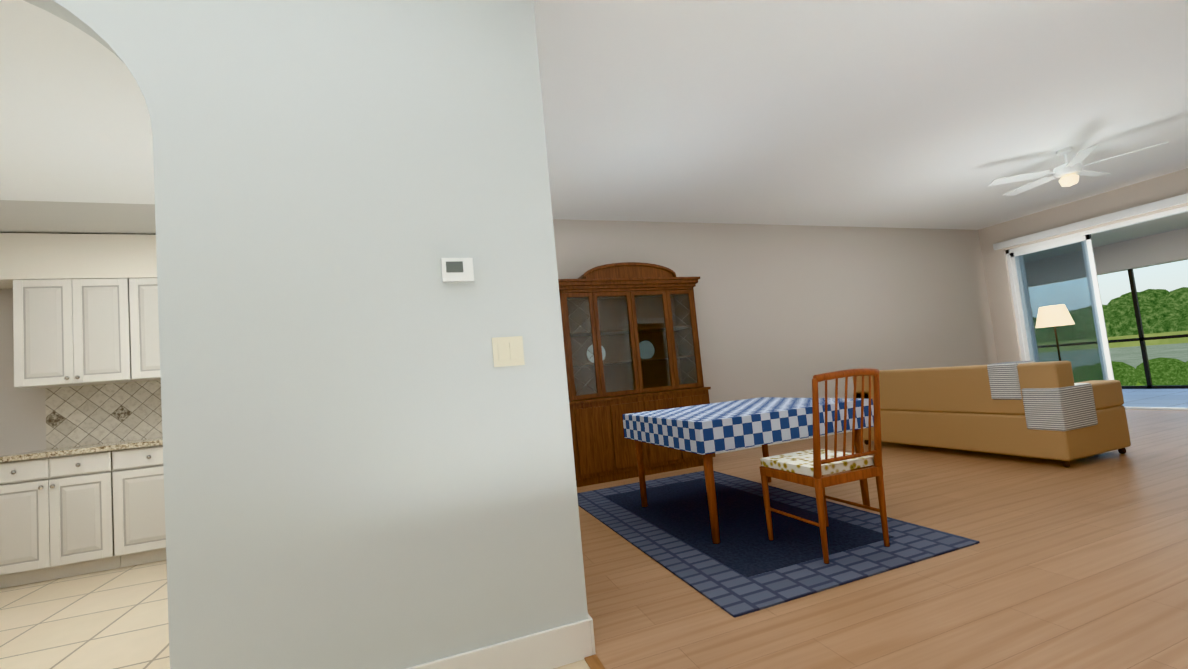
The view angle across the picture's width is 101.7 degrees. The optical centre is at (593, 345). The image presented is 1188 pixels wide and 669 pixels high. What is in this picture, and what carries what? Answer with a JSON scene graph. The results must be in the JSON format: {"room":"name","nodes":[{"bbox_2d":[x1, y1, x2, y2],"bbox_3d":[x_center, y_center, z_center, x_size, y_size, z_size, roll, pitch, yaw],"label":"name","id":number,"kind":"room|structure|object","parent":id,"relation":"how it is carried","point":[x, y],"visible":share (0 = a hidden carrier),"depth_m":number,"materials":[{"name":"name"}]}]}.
{"room":"living and dining room","nodes":[
{"label":"living and dining room","id":0,"kind":"room"},
{"bbox_2d":[0,560,589,668],"bbox_3d":[-1.957,1.392,1.364,4.020,0.060,6.670,-4,-4,-20],"label":"floor","id":1,"kind":"structure","parent":0,"point":[116,618],"depth_m":2.67,"materials":[{"name":"beige tile"}]},
{"bbox_2d":[0,456,63,588],"bbox_3d":[-4.106,1.276,3.668,0.408,0.874,0.616,-4,-4,-20],"label":"base cabinet","id":2,"kind":"object","parent":1,"relation":"on","point":[29,489],"depth_m":3.40,"materials":[{"name":"beige wood"}]},
{"bbox_2d":[60,449,123,577],"bbox_3d":[-3.802,1.255,3.778,0.471,0.874,0.616,-4,-4,-20],"label":"base cabinet","id":3,"kind":"object","parent":1,"relation":"on","point":[71,515],"depth_m":3.52,"materials":[{"name":"beige wood"}]},
{"bbox_2d":[124,445,165,566],"bbox_3d":[-3.451,1.231,3.905,0.523,0.874,0.616,-4,-4,-20],"label":"base cabinet","id":4,"kind":"object","parent":1,"relation":"on","point":[144,502],"depth_m":3.62,"materials":[{"name":"beige wood"}]},
{"bbox_2d":[0,437,162,462],"bbox_3d":[-3.790,0.795,3.816,1.164,0.038,0.641,-4,-4,-20],"label":"countertop","id":5,"kind":"structure","parent":4,"relation":"on","point":[65,451],"depth_m":3.51,"materials":[{"name":"stone"}]},
{"bbox_2d":[0,0,1187,668],"bbox_3d":[1.889,-0.372,2.888,12.500,2.940,6.705,-4,-4,-20],"label":"wall","id":6,"kind":"structure","parent":0,"point":[368,456],"depth_m":1.78,"materials":[{"name":"beige paint"}]},
{"bbox_2d":[13,278,140,387],"bbox_3d":[-4.117,-0.101,3.959,0.762,0.830,0.331,-4,-4,-20],"label":"upper cabinet","id":7,"kind":"object","parent":6,"relation":"attached to","point":[73,332],"depth_m":3.80,"materials":[{"name":"beige wood"}]},
{"bbox_2d":[45,380,161,448],"bbox_3d":[-3.085,0.513,4.442,2.949,0.536,0.008,-4,-4,-20],"label":"tile backsplash","id":8,"kind":"structure","parent":6,"relation":"attached to","point":[97,414],"depth_m":4.06,"materials":[{"name":"beige tile"}]},
{"bbox_2d":[137,278,160,380],"bbox_3d":[-3.628,-0.134,4.136,0.522,0.830,0.331,-4,-4,-20],"label":"upper cabinet","id":9,"kind":"object","parent":6,"relation":"attached to","point":[150,349],"depth_m":3.96,"materials":[{"name":"beige wood"}]},
{"bbox_2d":[441,258,473,282],"bbox_3d":[-0.523,-0.288,1.852,0.116,0.090,0.026,-4,-4,-20],"label":"thermostat","id":10,"kind":"object","parent":6,"relation":"attached to","point":[457,269],"visible":0.96,"depth_m":1.84,"materials":[{"name":"white plastic"}]},
{"bbox_2d":[405,614,595,668],"bbox_3d":[-0.625,1.189,1.685,1.324,0.140,0.034,-4,-4,-20],"label":"baseboard","id":11,"kind":"structure","parent":6,"relation":"attached to","point":[553,648],"depth_m":1.81,"materials":[{"name":"white wood"}]},
{"bbox_2d":[492,336,524,366],"bbox_3d":[-0.336,0.024,1.895,0.120,0.115,0.010,-4,-4,-20],"label":"light switch","id":12,"kind":"object","parent":6,"relation":"attached to","point":[508,351],"visible":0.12,"depth_m":1.88,"materials":[{"name":"white plastic"}]},
{"bbox_2d":[715,430,851,453],"bbox_3d":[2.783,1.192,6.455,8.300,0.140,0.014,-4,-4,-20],"label":"apron","id":13,"kind":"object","parent":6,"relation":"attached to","point":[851,430],"depth_m":6.29,"materials":[{"name":"brown wood"}]},
{"bbox_2d":[993,193,1187,409],"bbox_3d":[7.309,-0.515,5.949,0.210,2.630,3.860,-4,-4,-20],"label":"sliding glass door","id":14,"kind":"structure","parent":6,"relation":"in","point":[1025,318],"depth_m":7.03,"materials":[{"name":"white metal"}]},
{"bbox_2d":[0,0,1187,261],"bbox_3d":[2.924,-1.733,4.332,15.600,0.435,11.500,-4,-4,-20],"label":"ceiling","id":15,"kind":"structure","parent":0,"point":[934,114],"depth_m":3.45,"materials":[{"name":"white paint"}]},
{"bbox_2d":[989,142,1167,195],"bbox_3d":[4.830,-1.798,4.915,1.244,0.380,1.293,-4,-4,-20],"label":"ceiling fan","id":16,"kind":"object","parent":15,"relation":"hanging from","point":[1066,172],"visible":1,"depth_m":4.90,"materials":[{"name":"white plastic"}]},
{"bbox_2d":[577,409,1187,668],"bbox_3d":[3.846,0.994,3.465,8.350,0.060,6.670,-4,-4,-20],"label":"floor","id":17,"kind":"structure","parent":0,"point":[1081,563],"depth_m":2.23,"materials":[{"name":"laminate"}]},
{"bbox_2d":[584,654,604,668],"bbox_3d":[0.484,1.073,0.478,0.050,0.007,3.020,-4,-4,-20],"label":"threshold","id":18,"kind":"object","parent":17,"relation":"on","point":[593,661],"depth_m":1.83,"materials":[{"name":"brown wood"}]},
{"bbox_2d":[558,262,714,486],"bbox_3d":[0.411,0.261,5.412,1.730,2.290,0.525,-4,-4,-20],"label":"hutch","id":19,"kind":"object","parent":17,"relation":"on","point":[631,337],"visible":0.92,"depth_m":5.26,"materials":[{"name":"brown wood"}]},
{"bbox_2d":[577,471,979,617],"bbox_3d":[0.908,1.238,3.575,1.580,0.012,2.620,-4,-4,-20],"label":"rug","id":20,"kind":"object","parent":17,"relation":"on","point":[745,565],"visible":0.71,"depth_m":2.90,"materials":[{"name":"fabric"}]},
{"bbox_2d":[622,397,873,543],"bbox_3d":[1.122,0.843,3.661,1.398,0.746,1.183,-4,-4,-20],"label":"dining table","id":21,"kind":"object","parent":20,"relation":"on","point":[705,431],"visible":0.85,"depth_m":3.19,"materials":[{"name":"blue fabric"}]},
{"bbox_2d":[760,368,889,563],"bbox_3d":[1.313,0.642,2.771,0.470,0.990,0.569,-4,-4,-20],"label":"chair","id":22,"kind":"object","parent":20,"relation":"on","point":[812,467],"visible":1,"depth_m":2.63,"materials":[{"name":"brown wood"}]},
{"bbox_2d":[853,361,1130,467],"bbox_3d":[3.871,0.622,4.971,0.932,0.875,1.992,-4,-4,-20],"label":"sofa","id":23,"kind":"object","parent":17,"relation":"on","point":[1052,410],"visible":0.9,"depth_m":4.28,"materials":[{"name":"brown leather"}]},
{"bbox_2d":[987,361,1097,431],"bbox_3d":[3.884,0.419,4.207,0.462,0.575,0.512,-4,-4,-20],"label":"throw","id":24,"kind":"object","parent":23,"relation":"on","point":[1024,396],"depth_m":4.04,"materials":[{"name":"grey fabric"}]},
{"bbox_2d":[1035,304,1074,360],"bbox_3d":[6.346,0.196,6.581,0.400,1.480,0.400,-4,-4,-20],"label":"floor lamp","id":25,"kind":"object","parent":17,"relation":"on","point":[1054,315],"visible":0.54,"depth_m":6.52,"materials":[{"name":"beige fabric"}]},
{"label":"outside","id":26,"kind":"structure","parent":0,"visible":0},
{"bbox_2d":[1122,389,1187,409],"bbox_3d":[9.006,0.713,6.248,3.000,0.058,11.500,-4,-4,-20],"label":"ground","id":27,"kind":"structure","parent":26,"point":[1155,397],"depth_m":7.34,"materials":[{"name":"concrete"}]},
{"bbox_2d":[1024,228,1187,388],"bbox_3d":[9.726,-0.682,6.644,1.300,2.632,11.500,-4,-4,-20],"label":"screen frame","id":28,"kind":"object","parent":27,"relation":"on","point":[1155,249],"visible":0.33,"depth_m":8.53,"materials":[{"name":"brown metal"}]},
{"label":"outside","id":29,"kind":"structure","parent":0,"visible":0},
{"bbox_2d":[1037,331,1187,385],"bbox_3d":[39.740,-1.435,15.515,61.250,0.850,180.000,-4,-4,-20],"label":"lawn","id":30,"kind":"structure","parent":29,"point":[1129,353],"depth_m":35.01,"materials":[{"name":"green plant"}]},
{"bbox_2d":[1034,287,1187,342],"bbox_3d":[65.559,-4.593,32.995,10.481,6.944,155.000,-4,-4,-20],"label":"tree","id":31,"kind":"object","parent":30,"relation":"on","point":[1163,310],"visible":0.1,"depth_m":51.28,"materials":[{"name":"green plant"}]},
{"bbox_2d":[1072,357,1187,385],"bbox_3d":[11.800,0.303,7.043,1.105,0.738,10.751,-4,-4,-20],"label":"shrubs","id":32,"kind":"object","parent":30,"relation":"on","point":[1168,371],"visible":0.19,"depth_m":9.45,"materials":[{"name":"green plant"}]}
]}

